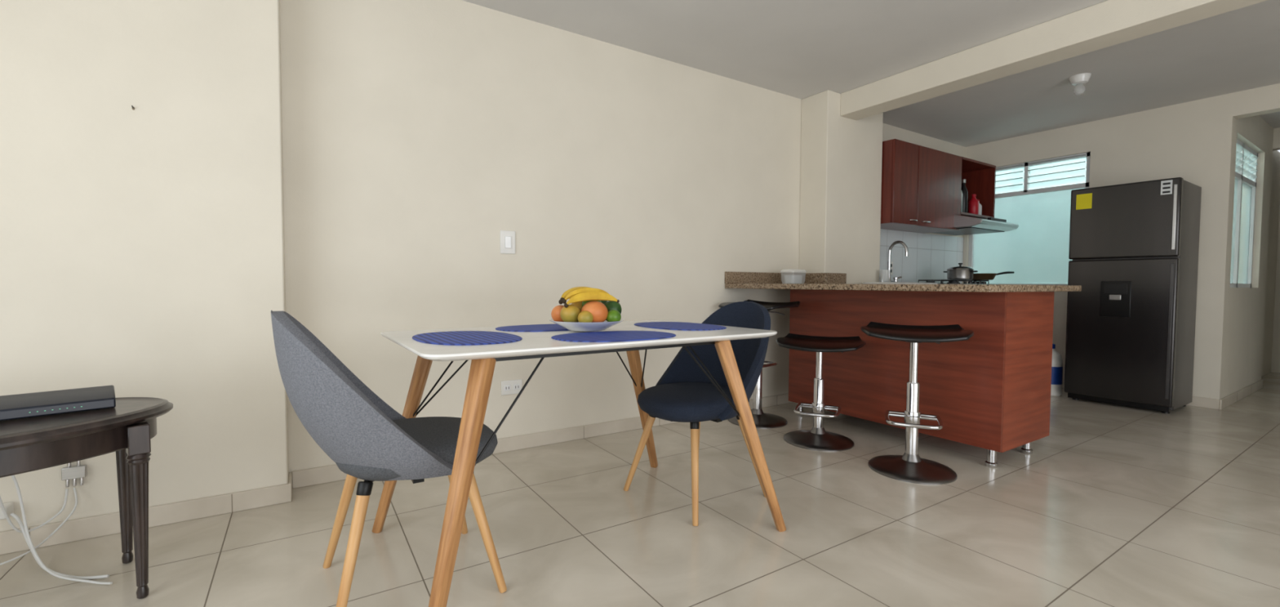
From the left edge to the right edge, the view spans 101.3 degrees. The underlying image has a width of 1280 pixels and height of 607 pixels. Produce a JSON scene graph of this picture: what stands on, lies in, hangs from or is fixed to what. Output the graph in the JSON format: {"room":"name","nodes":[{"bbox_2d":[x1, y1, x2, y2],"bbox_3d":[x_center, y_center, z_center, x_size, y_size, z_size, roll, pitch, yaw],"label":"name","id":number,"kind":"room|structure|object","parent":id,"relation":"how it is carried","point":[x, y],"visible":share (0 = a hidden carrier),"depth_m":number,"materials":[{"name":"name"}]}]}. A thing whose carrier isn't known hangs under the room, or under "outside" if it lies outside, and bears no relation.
{"room":"dining room","nodes":[
{"label":"dining room","id":0,"kind":"room"},
{"bbox_2d":[0,0,288,531],"bbox_3d":[-2.263,-0.344,1.873,1.643,2.385,0.315,-1,3,-33],"label":"wall","id":1,"kind":"structure","parent":0,"point":[142,251],"depth_m":1.96,"materials":[{"name":"paint"}]},
{"bbox_2d":[0,502,13,519],"bbox_3d":[-2.155,0.699,1.759,0.060,0.040,0.060,-1,3,-33],"label":"power adapter","id":2,"kind":"object","parent":1,"relation":"attached to","point":[9,506],"visible":0.74,"depth_m":1.76,"materials":[{"name":"white plastic"}]},
{"bbox_2d":[61,460,87,487],"bbox_3d":[-2.017,0.603,1.871,0.060,0.095,0.019,-1,3,-33],"label":"splitter","id":3,"kind":"object","parent":1,"relation":"attached to","point":[79,470],"visible":0.85,"depth_m":1.87,"materials":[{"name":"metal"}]},
{"bbox_2d":[0,482,291,554],"bbox_3d":[-2.176,0.814,1.782,1.655,0.078,0.013,-1,3,-33],"label":"baseboard","id":4,"kind":"structure","parent":1,"relation":"attached to","point":[11,540],"depth_m":2.00,"materials":[{"name":"tile"}]},
{"bbox_2d":[280,0,965,471],"bbox_3d":[0.925,-0.405,4.032,6.057,2.385,0.150,-1,3,-33],"label":"wall","id":5,"kind":"structure","parent":0,"point":[415,133],"depth_m":2.88,"materials":[{"name":"paint"}]},
{"bbox_2d":[288,471,292,497],"bbox_3d":[-1.531,0.799,2.297,0.012,0.078,0.153,-1,3,-33],"label":"baseboard","id":6,"kind":"structure","parent":5,"relation":"attached to","point":[290,475],"depth_m":2.30,"materials":[{"name":"tile"}]},
{"bbox_2d":[499,230,515,253],"bbox_3d":[-0.723,-0.335,2.872,0.086,0.126,0.014,-1,3,-33],"label":"light switch","id":7,"kind":"object","parent":5,"relation":"attached to","point":[507,237],"visible":1,"depth_m":2.87,"materials":[{"name":"white plastic"}]},
{"bbox_2d":[501,378,522,395],"bbox_3d":[-0.711,0.465,2.912,0.120,0.080,0.012,-1,3,-33],"label":"wall outlet","id":8,"kind":"object","parent":5,"relation":"attached to","point":[511,386],"visible":0.98,"depth_m":2.91,"materials":[{"name":"white plastic"}]},
{"bbox_2d":[504,384,510,391],"bbox_3d":[-0.732,0.465,2.895,0.036,0.032,0.003,-1,2,-33],"label":"socket","id":9,"kind":"object","parent":8,"relation":"attached to","point":[507,387],"depth_m":2.89,"materials":[{"name":"white plastic"}]},
{"bbox_2d":[513,383,519,389],"bbox_3d":[-0.686,0.464,2.924,0.036,0.032,0.003,-1,2,-33],"label":"socket","id":10,"kind":"object","parent":8,"relation":"attached to","point":[516,386],"depth_m":2.92,"materials":[{"name":"white plastic"}]},
{"bbox_2d":[292,392,793,488],"bbox_3d":[-0.158,0.770,3.283,3.365,0.078,0.012,-1,3,-33],"label":"baseboard","id":11,"kind":"structure","parent":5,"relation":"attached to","point":[326,473],"depth_m":3.04,"materials":[{"name":"tile"}]},
{"bbox_2d":[879,228,963,283],"bbox_3d":[2.627,-0.429,5.039,1.855,0.502,0.008,-1,3,-33],"label":"backsplash","id":12,"kind":"structure","parent":5,"relation":"attached to","point":[930,255],"depth_m":5.09,"materials":[{"name":"tile"}]},
{"bbox_2d":[890,261,893,274],"bbox_3d":[2.298,-0.324,4.818,0.080,0.120,0.011,-1,3,-33],"label":"wall outlet","id":13,"kind":"object","parent":12,"relation":"attached to","point":[891,262],"visible":0.51,"depth_m":4.82,"materials":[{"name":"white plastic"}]},
{"bbox_2d":[880,138,995,233],"bbox_3d":[2.684,-1.007,4.828,1.720,0.670,0.375,-1,3,-33],"label":"upper cabinet","id":14,"kind":"object","parent":5,"relation":"attached to","point":[922,185],"visible":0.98,"depth_m":4.52,"materials":[{"name":"brown wood"}]},
{"bbox_2d":[960,190,962,212],"bbox_3d":[2.972,-0.986,4.899,0.068,0.283,0.068,-1,3,-33],"label":"bottle","id":15,"kind":"object","parent":14,"relation":"on","point":[961,190],"visible":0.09,"depth_m":4.87,"materials":[{"name":"metal"}]},
{"bbox_2d":[961,178,968,212],"bbox_3d":[3.048,-1.007,4.947,0.072,0.323,0.072,-1,3,-33],"label":"bottle","id":16,"kind":"object","parent":14,"relation":"on","point":[965,193],"visible":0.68,"depth_m":4.92,"materials":[{"name":"black glass"}]},
{"bbox_2d":[968,194,978,214],"bbox_3d":[3.216,-0.950,5.058,0.084,0.203,0.084,-1,3,-33],"label":"sauce bottle","id":17,"kind":"object","parent":14,"relation":"on","point":[973,205],"visible":0.83,"depth_m":5.03,"materials":[{"name":"red plastic"}]},
{"bbox_2d":[935,214,1018,235],"bbox_3d":[3.117,-0.752,4.994,0.720,0.137,0.574,-1,3,-33],"label":"range hood","id":18,"kind":"object","parent":14,"relation":"attached to","point":[966,224],"visible":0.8,"depth_m":4.75,"materials":[{"name":"metal"}]},
{"bbox_2d":[960,211,994,218],"bbox_3d":[3.124,-0.841,5.137,0.650,0.020,0.345,-1,2,-33],"label":"shelf","id":19,"kind":"object","parent":14,"relation":"attached to","point":[984,216],"depth_m":5.01,"materials":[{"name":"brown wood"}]},
{"bbox_2d":[961,156,995,173],"bbox_3d":[3.127,-1.341,5.119,0.650,0.020,0.345,-1,2,-33],"label":"shelf","id":20,"kind":"object","parent":14,"relation":"attached to","point":[968,165],"depth_m":5.12,"materials":[{"name":"brown wood"}]},
{"bbox_2d":[961,167,995,217],"bbox_3d":[3.390,-1.096,5.299,0.020,0.480,0.345,-1,2,-33],"label":"shelf","id":21,"kind":"object","parent":14,"relation":"attached to","point":[981,183],"depth_m":5.23,"materials":[{"name":"brown wood"}]},
{"bbox_2d":[977,199,982,214],"bbox_3d":[3.305,-0.933,5.141,0.072,0.163,0.072,-1,3,-33],"label":"sauce bottle","id":22,"kind":"object","parent":14,"relation":"on","point":[980,204],"visible":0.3,"depth_m":5.11,"materials":[{"name":"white plastic"}]},
{"bbox_2d":[0,371,1279,606],"bbox_3d":[2.924,0.916,2.227,11.100,0.100,5.700,-1,3,-33],"label":"floor","id":23,"kind":"structure","parent":0,"point":[1118,505],"depth_m":1.99,"materials":[{"name":"tile"}]},
{"bbox_2d":[0,474,112,583],"bbox_3d":[-1.920,0.645,1.705,0.526,0.424,0.372,0,2,-16],"label":"cable","id":24,"kind":"object","parent":23,"relation":"on","point":[24,530],"visible":0.98,"depth_m":1.65,"materials":[{"name":"white plastic"}]},
{"bbox_2d":[0,396,173,598],"bbox_3d":[-1.819,0.595,1.345,0.563,0.552,0.963,2,3,40],"label":"side table","id":25,"kind":"object","parent":23,"relation":"on","point":[27,444],"visible":0.94,"depth_m":1.50,"materials":[{"name":"brown wood"}]},
{"bbox_2d":[0,384,115,420],"bbox_3d":[-1.720,0.285,1.506,0.124,0.055,0.300,2,3,43],"label":"router","id":26,"kind":"object","parent":25,"relation":"on","point":[70,400],"visible":1,"depth_m":1.50,"materials":[{"name":"plastic"}]},
{"bbox_2d":[271,310,506,606],"bbox_3d":[-0.755,0.442,1.614,0.617,0.857,0.514,-1,3,-33],"label":"dining chair","id":27,"kind":"object","parent":23,"relation":"on","point":[366,438],"visible":0.94,"depth_m":1.40,"materials":[{"name":"grey fabric"}]},
{"bbox_2d":[372,320,786,606],"bbox_3d":[-0.216,0.483,1.972,1.327,0.756,0.865,-1,3,-34],"label":"dining table","id":28,"kind":"object","parent":23,"relation":"on","point":[533,344],"visible":0.83,"depth_m":1.63,"materials":[{"name":"white laminate"}]},
{"bbox_2d":[412,330,522,345],"bbox_3d":[-0.566,0.110,1.718,0.316,0.003,0.450,-1,3,-35],"label":"placemat","id":29,"kind":"object","parent":28,"relation":"on","point":[453,337],"visible":1,"depth_m":1.68,"materials":[{"name":"blue fabric"}]},
{"bbox_2d":[495,323,568,331],"bbox_3d":[-0.368,0.096,2.119,0.420,0.003,0.300,-1,3,-34],"label":"placemat","id":30,"kind":"object","parent":28,"relation":"on","point":[554,326],"visible":0.7,"depth_m":2.06,"materials":[{"name":"blue fabric"}]},
{"bbox_2d":[549,286,624,331],"bbox_3d":[-0.199,0.018,1.976,0.282,0.163,0.282,-1,3,-33],"label":"fruit bowl","id":31,"kind":"object","parent":28,"relation":"on","point":[589,309],"visible":1,"depth_m":1.90,"materials":[{"name":"food"}]},
{"bbox_2d":[551,330,675,342],"bbox_3d":[-0.084,0.110,1.791,0.440,0.003,0.310,-1,3,-34],"label":"placemat","id":32,"kind":"object","parent":28,"relation":"on","point":[606,335],"visible":1,"depth_m":1.75,"materials":[{"name":"blue fabric"}]},
{"bbox_2d":[634,321,726,330],"bbox_3d":[0.165,0.095,2.244,0.316,0.003,0.450,-1,3,-34],"label":"placemat","id":33,"kind":"object","parent":28,"relation":"on","point":[661,325],"visible":1,"depth_m":2.20,"materials":[{"name":"blue fabric"}]},
{"bbox_2d":[623,300,770,525],"bbox_3d":[0.285,0.420,2.351,0.617,0.857,0.514,-1,3,-39],"label":"dining chair","id":34,"kind":"object","parent":23,"relation":"on","point":[684,393],"visible":0.77,"depth_m":2.34,"materials":[{"name":"blue fabric"}]},
{"bbox_2d":[718,299,799,428],"bbox_3d":[0.808,0.392,3.590,0.418,0.823,0.505,-2,3,-43],"label":"bar stool","id":35,"kind":"object","parent":23,"relation":"on","point":[762,420],"visible":0.51,"depth_m":3.56,"materials":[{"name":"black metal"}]},
{"bbox_2d":[776,333,866,451],"bbox_3d":[1.069,0.510,3.132,0.505,0.623,0.418,1,2,25],"label":"bar stool","id":36,"kind":"object","parent":23,"relation":"on","point":[817,438],"visible":1,"depth_m":3.10,"materials":[{"name":"silver metal"}]},
{"bbox_2d":[724,283,1081,467],"bbox_3d":[2.466,0.331,3.942,3.330,0.938,1.715,-1,3,-33],"label":"kitchen island","id":37,"kind":"object","parent":23,"relation":"on","point":[990,389],"depth_m":2.87,"materials":[{"name":"cherry laminate"},{"name":"granite"},{"name":"chrome metal"}]},
{"bbox_2d":[724,271,798,283],"bbox_3d":[0.927,-0.190,3.940,0.760,0.085,0.018,-1,3,-33],"label":"splash","id":38,"kind":"object","parent":37,"relation":"on","point":[730,277],"visible":0.71,"depth_m":3.88,"materials":[{"name":"stone"}]},
{"bbox_2d":[780,268,806,283],"bbox_3d":[1.122,-0.196,3.841,0.178,0.105,0.122,-1,3,-39],"label":"plastic container","id":39,"kind":"object","parent":37,"relation":"on","point":[788,278],"visible":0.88,"depth_m":3.80,"materials":[{"name":"white plastic"}]},
{"bbox_2d":[799,272,826,284],"bbox_3d":[1.326,-0.191,4.039,0.018,0.085,0.250,-1,3,-33],"label":"splash","id":40,"kind":"object","parent":37,"relation":"on","point":[807,277],"visible":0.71,"depth_m":4.01,"materials":[{"name":"stone"}]},
{"bbox_2d":[826,272,846,284],"bbox_3d":[1.496,-0.189,4.008,0.232,0.085,0.018,-1,3,-33],"label":"splash","id":41,"kind":"object","parent":37,"relation":"on","point":[832,277],"visible":0.94,"depth_m":4.00,"materials":[{"name":"stone"}]},
{"bbox_2d":[879,240,908,281],"bbox_3d":[2.126,-0.342,4.439,0.226,0.367,0.216,1,2,11],"label":"faucet","id":42,"kind":"object","parent":37,"relation":"on","point":[882,278],"visible":0.86,"depth_m":4.44,"materials":[{"name":"silver metal"}]},
{"bbox_2d":[862,281,937,284],"bbox_3d":[2.055,-0.158,4.148,0.610,0.017,0.310,-1,3,-33],"label":"sink","id":43,"kind":"object","parent":37,"relation":"in","point":[864,282],"visible":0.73,"depth_m":3.98,"materials":[{"name":"silver metal"}]},
{"bbox_2d":[917,279,989,284],"bbox_3d":[2.846,-0.191,4.766,0.720,0.047,0.440,-1,3,-33],"label":"gas cooktop","id":44,"kind":"object","parent":37,"relation":"in","point":[950,281],"visible":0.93,"depth_m":4.58,"materials":[{"name":"metal"}]},
{"bbox_2d":[943,262,977,279],"bbox_3d":[2.848,-0.286,4.668,0.208,0.150,0.238,1,2,7],"label":"cooking pot","id":45,"kind":"object","parent":44,"relation":"on","point":[960,272],"visible":0.96,"depth_m":4.59,"materials":[{"name":"metal"}]},
{"bbox_2d":[971,271,1014,279],"bbox_3d":[3.180,-0.254,4.797,0.390,0.079,0.232,-1,2,-24],"label":"frying pan","id":46,"kind":"object","parent":44,"relation":"on","point":[975,276],"visible":0.91,"depth_m":4.70,"materials":[{"name":"metal"}]},
{"bbox_2d":[860,321,973,484],"bbox_3d":[1.377,0.474,2.647,0.505,0.733,0.418,1,2,25],"label":"bar stool","id":47,"kind":"object","parent":23,"relation":"on","point":[909,467],"visible":1,"depth_m":2.62,"materials":[{"name":"silver metal"}]},
{"bbox_2d":[1050,342,1062,395],"bbox_3d":[3.537,0.565,4.529,0.173,0.440,0.173,-1,3,-33],"label":"water bottle","id":48,"kind":"object","parent":23,"relation":"on","point":[1057,361],"visible":0.48,"depth_m":4.45,"materials":[{"name":"white plastic"}]},
{"bbox_2d":[1064,177,1201,413],"bbox_3d":[3.911,-0.059,4.185,0.597,1.715,0.640,-1,3,-33],"label":"refrigerator","id":49,"kind":"object","parent":23,"relation":"on","point":[1134,247],"visible":1,"depth_m":3.98,"materials":[{"name":"metal"}]},
{"bbox_2d":[798,89,883,284],"bbox_3d":[1.620,-0.409,4.244,0.700,2.385,0.250,-1,3,-33],"label":"column","id":50,"kind":"structure","parent":0,"point":[841,173],"depth_m":4.07,"materials":[{"name":"paint"}]},
{"bbox_2d":[462,0,1279,146],"bbox_3d":[1.586,-1.568,1.261,7.880,0.150,5.700,-1,3,-33],"label":"ceiling","id":51,"kind":"structure","parent":0,"point":[800,49],"depth_m":3.22,"materials":[{"name":"paint"}]},
{"bbox_2d":[840,0,1267,119],"bbox_3d":[2.953,-1.426,1.955,0.195,0.170,4.970,-1,3,-33],"label":"ceiling beam","id":52,"kind":"structure","parent":51,"relation":"attached to","point":[1108,23],"depth_m":2.95,"materials":[{"name":"paint"}]},
{"bbox_2d":[1068,72,1091,85],"bbox_3d":[3.050,-1.510,3.641,0.120,0.125,0.120,-1,3,-33],"label":"ceiling lamp","id":53,"kind":"object","parent":51,"relation":"attached to","point":[1082,78],"depth_m":3.61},
{"bbox_2d":[962,146,969,283],"bbox_3d":[3.470,-0.447,5.562,0.120,2.385,0.045,-1,3,-33],"label":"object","id":54,"kind":"object","parent":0,"point":[966,237],"visible":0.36,"depth_m":5.52,"materials":[{"name":"paint"}]},
{"bbox_2d":[995,157,1086,194],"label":"window","id":55,"kind":"structure","parent":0,"point":[1082,165],"depth_m":6.15,"materials":[{"name":"glass"}]},
{"bbox_2d":[967,234,973,283],"bbox_3d":[3.490,-0.775,5.514,0.050,1.205,0.035,-1,3,-33],"label":"door frame","id":56,"kind":"structure","parent":55,"relation":"attached to","point":[971,236],"depth_m":5.51,"materials":[{"name":"white metal"}]},
{"bbox_2d":[986,283,1067,284],"bbox_3d":[3.748,-0.174,5.130,0.050,0.035,1.000,-1,3,-33],"label":"sill","id":57,"kind":"structure","parent":55,"relation":"attached to","point":[986,283],"depth_m":5.06,"materials":[{"name":"white metal"}]},
{"bbox_2d":[972,186,1085,284],"bbox_3d":[3.749,-0.624,5.113,0.006,0.865,0.930,-1,3,-33],"label":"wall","id":58,"kind":"structure","parent":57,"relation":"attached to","point":[1037,251],"depth_m":5.07,"materials":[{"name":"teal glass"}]},
{"bbox_2d":[995,182,1088,198],"bbox_3d":[3.754,-1.076,5.097,0.050,0.040,1.000,-1,3,-33],"label":"transom","id":59,"kind":"object","parent":55,"relation":"attached to","point":[1080,184],"visible":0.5,"depth_m":4.96,"materials":[{"name":"white metal"}]},
{"bbox_2d":[1023,162,1030,192],"bbox_3d":[3.754,-1.219,5.092,0.050,0.285,0.030,-1,3,-33],"label":"window frame","id":60,"kind":"object","parent":59,"relation":"attached to","point":[1027,173],"visible":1,"depth_m":5.08,"materials":[{"name":"white metal"}]},
{"bbox_3d":[3.880,-1.123,4.891,0.064,0.054,0.440,-1,3,-33],"label":"slat","id":61,"kind":"object","parent":59,"relation":"on","visible":0},
{"bbox_2d":[1027,175,1084,183],"bbox_3d":[3.856,-1.148,4.874,0.010,0.007,0.440,-1,3,-33],"label":"rail","id":62,"kind":"object","parent":61,"relation":"on","point":[1079,175],"visible":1,"depth_m":4.86,"materials":[{"name":"metal"}]},
{"bbox_2d":[1085,151,1090,188],"bbox_3d":[4.014,-0.743,4.704,0.050,1.205,0.035,-1,3,-33],"label":"window frame","id":63,"kind":"structure","parent":55,"relation":"attached to","point":[1087,171],"depth_m":4.68,"materials":[{"name":"white metal"}]},
{"bbox_2d":[1247,153,1257,287],"bbox_3d":[5.450,-0.736,4.689,0.035,1.190,0.050,-1,3,-33],"label":"window frame","id":64,"kind":"structure","parent":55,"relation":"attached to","point":[1252,162],"depth_m":4.67,"materials":[{"name":"white metal"}]},
{"bbox_3d":[3.619,-1.139,5.294,0.064,0.054,0.440,-1,3,-33],"label":"slat","id":65,"kind":"object","parent":55,"relation":"attached to","visible":0},
{"bbox_2d":[995,183,1022,188],"bbox_3d":[3.595,-1.164,5.277,0.010,0.007,0.440,-1,3,-33],"label":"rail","id":66,"kind":"object","parent":65,"relation":"on","point":[1020,184],"visible":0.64,"depth_m":5.19,"materials":[{"name":"metal"}]},
{"bbox_3d":[3.880,-1.185,4.889,0.064,0.054,0.440,-1,3,-33],"label":"slat","id":67,"kind":"object","parent":55,"relation":"attached to","visible":0},
{"bbox_2d":[1027,168,1085,177],"bbox_3d":[3.856,-1.210,4.872,0.010,0.007,0.440,-1,3,-33],"label":"rail","id":68,"kind":"object","parent":67,"relation":"attached to","point":[1082,168],"visible":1,"depth_m":4.86,"materials":[{"name":"metal"}]},
{"bbox_3d":[3.620,-1.201,5.291,0.064,0.054,0.440,-1,3,-33],"label":"slat","id":69,"kind":"object","parent":55,"relation":"attached to","visible":0},
{"bbox_2d":[995,177,1022,182],"bbox_3d":[3.595,-1.226,5.275,0.010,0.007,0.440,-1,3,-33],"label":"rail","id":70,"kind":"object","parent":69,"relation":"attached to","point":[1020,177],"visible":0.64,"depth_m":5.19,"materials":[{"name":"metal"}]},
{"bbox_3d":[3.881,-1.247,4.886,0.064,0.054,0.440,-1,3,-33],"label":"slat","id":71,"kind":"object","parent":55,"relation":"attached to","visible":0},
{"bbox_2d":[1027,160,1085,170],"bbox_3d":[3.857,-1.272,4.870,0.010,0.007,0.440,-1,3,-33],"label":"rail","id":72,"kind":"object","parent":71,"relation":"attached to","point":[1085,161],"visible":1,"depth_m":4.85,"materials":[{"name":"glass"}]},
{"bbox_3d":[3.620,-1.263,5.289,0.064,0.054,0.440,-1,3,-33],"label":"slat","id":73,"kind":"object","parent":55,"relation":"attached to","visible":0},
{"bbox_2d":[995,170,1023,175],"bbox_3d":[3.596,-1.288,5.272,0.010,0.007,0.440,-1,3,-33],"label":"rail","id":74,"kind":"object","parent":73,"relation":"attached to","point":[1021,171],"visible":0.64,"depth_m":5.18,"materials":[{"name":"glass"}]},
{"bbox_2d":[1052,291,1067,387],"bbox_3d":[3.750,0.303,5.150,0.120,0.920,1.000,-1,3,-33],"label":"wall","id":75,"kind":"structure","parent":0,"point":[1060,317],"depth_m":4.84,"materials":[{"name":"paint"}]},
{"bbox_2d":[969,83,1279,167],"bbox_3d":[4.283,-1.458,4.277,0.120,0.260,2.925,-1,3,-33],"label":"wall","id":76,"kind":"structure","parent":0,"point":[1073,140],"depth_m":4.83,"materials":[{"name":"paint"}]},
{"bbox_2d":[995,151,1090,172],"bbox_3d":[3.755,-1.344,5.087,0.050,0.035,1.000,-1,3,-33],"label":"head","id":77,"kind":"object","parent":76,"relation":"attached to","point":[1086,153],"visible":0.5,"depth_m":4.95},
{"bbox_3d":[3.881,-1.309,4.884,0.064,0.054,0.440,-1,3,-33],"label":"slat","id":78,"kind":"object","parent":77,"relation":"attached to","visible":0},
{"bbox_2d":[1027,154,1085,164],"bbox_3d":[3.857,-1.334,4.867,0.010,0.007,0.440,-1,3,-33],"label":"rail","id":79,"kind":"object","parent":78,"relation":"attached to","point":[1082,154],"visible":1,"depth_m":4.85,"materials":[{"name":"metal"}]},
{"bbox_3d":[3.620,-1.325,5.287,0.064,0.054,0.440,-1,3,-33],"label":"slat","id":80,"kind":"object","parent":77,"relation":"attached to","visible":0},
{"bbox_2d":[995,164,1023,169],"bbox_3d":[3.596,-1.350,5.270,0.010,0.007,0.440,-1,3,-33],"label":"rail","id":81,"kind":"object","parent":80,"relation":"attached to","point":[1022,164],"visible":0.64,"depth_m":5.18,"materials":[{"name":"metal"}]},
{"bbox_2d":[1088,93,1235,408],"bbox_3d":[4.249,-0.398,4.348,0.132,2.385,0.840,-1,3,-33],"label":"wall","id":82,"kind":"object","parent":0,"point":[1193,141],"depth_m":4.08,"materials":[{"name":"paint"}]},
{"bbox_2d":[1222,115,1279,397],"bbox_3d":[6.233,-0.383,4.256,3.100,2.385,2.800,-1,3,-33],"label":"wall","id":83,"kind":"structure","parent":0,"point":[1252,345],"depth_m":4.67,"materials":[{"name":"paint"}]},
{"bbox_2d":[1230,283,1250,287],"bbox_3d":[4.999,-0.151,4.421,1.100,0.035,0.050,-1,3,-33],"label":"sill","id":84,"kind":"structure","parent":83,"relation":"on","point":[1232,285],"depth_m":4.45,"materials":[{"name":"white metal"}]},
{"bbox_2d":[1233,144,1244,287],"bbox_3d":[4.973,-0.728,4.381,0.030,1.190,0.050,-1,3,-33],"label":"window","id":85,"kind":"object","parent":84,"relation":"attached to","point":[1239,151],"visible":0.36,"depth_m":4.36,"materials":[{"name":"white metal"}]},
{"bbox_2d":[1230,178,1252,283],"bbox_3d":[5.003,-0.596,4.403,1.030,0.855,0.006,-1,3,-33],"label":"pane","id":86,"kind":"object","parent":84,"relation":"attached to","point":[1246,205],"visible":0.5,"depth_m":4.53,"materials":[{"name":"clear glass"}]},
{"bbox_2d":[1218,379,1262,408],"bbox_3d":[5.108,0.758,4.443,1.620,0.078,0.013,-1,3,-33],"label":"baseboard","id":87,"kind":"structure","parent":83,"relation":"attached to","point":[1239,394],"depth_m":4.35,"materials":[{"name":"tile"}]},
{"bbox_2d":[1235,171,1256,186],"bbox_3d":[5.004,-1.043,4.388,1.100,0.040,0.050,-1,3,-33],"label":"transom","id":88,"kind":"object","parent":83,"relation":"attached to","point":[1238,176],"visible":0.5,"depth_m":4.43,"materials":[{"name":"white metal"}]},
{"bbox_2d":[1236,138,1257,157],"bbox_3d":[5.006,-1.306,4.379,1.100,0.035,0.050,-1,3,-33],"label":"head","id":89,"kind":"object","parent":83,"relation":"attached to","point":[1248,152],"visible":0.57,"depth_m":4.48},
{"bbox_2d":[1259,111,1279,128],"bbox_3d":[6.662,-1.626,3.632,3.220,0.150,2.970,-1,3,-33],"label":"ceiling","id":90,"kind":"structure","parent":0,"point":[1273,119],"depth_m":4.53,"materials":[{"name":"white paint"}]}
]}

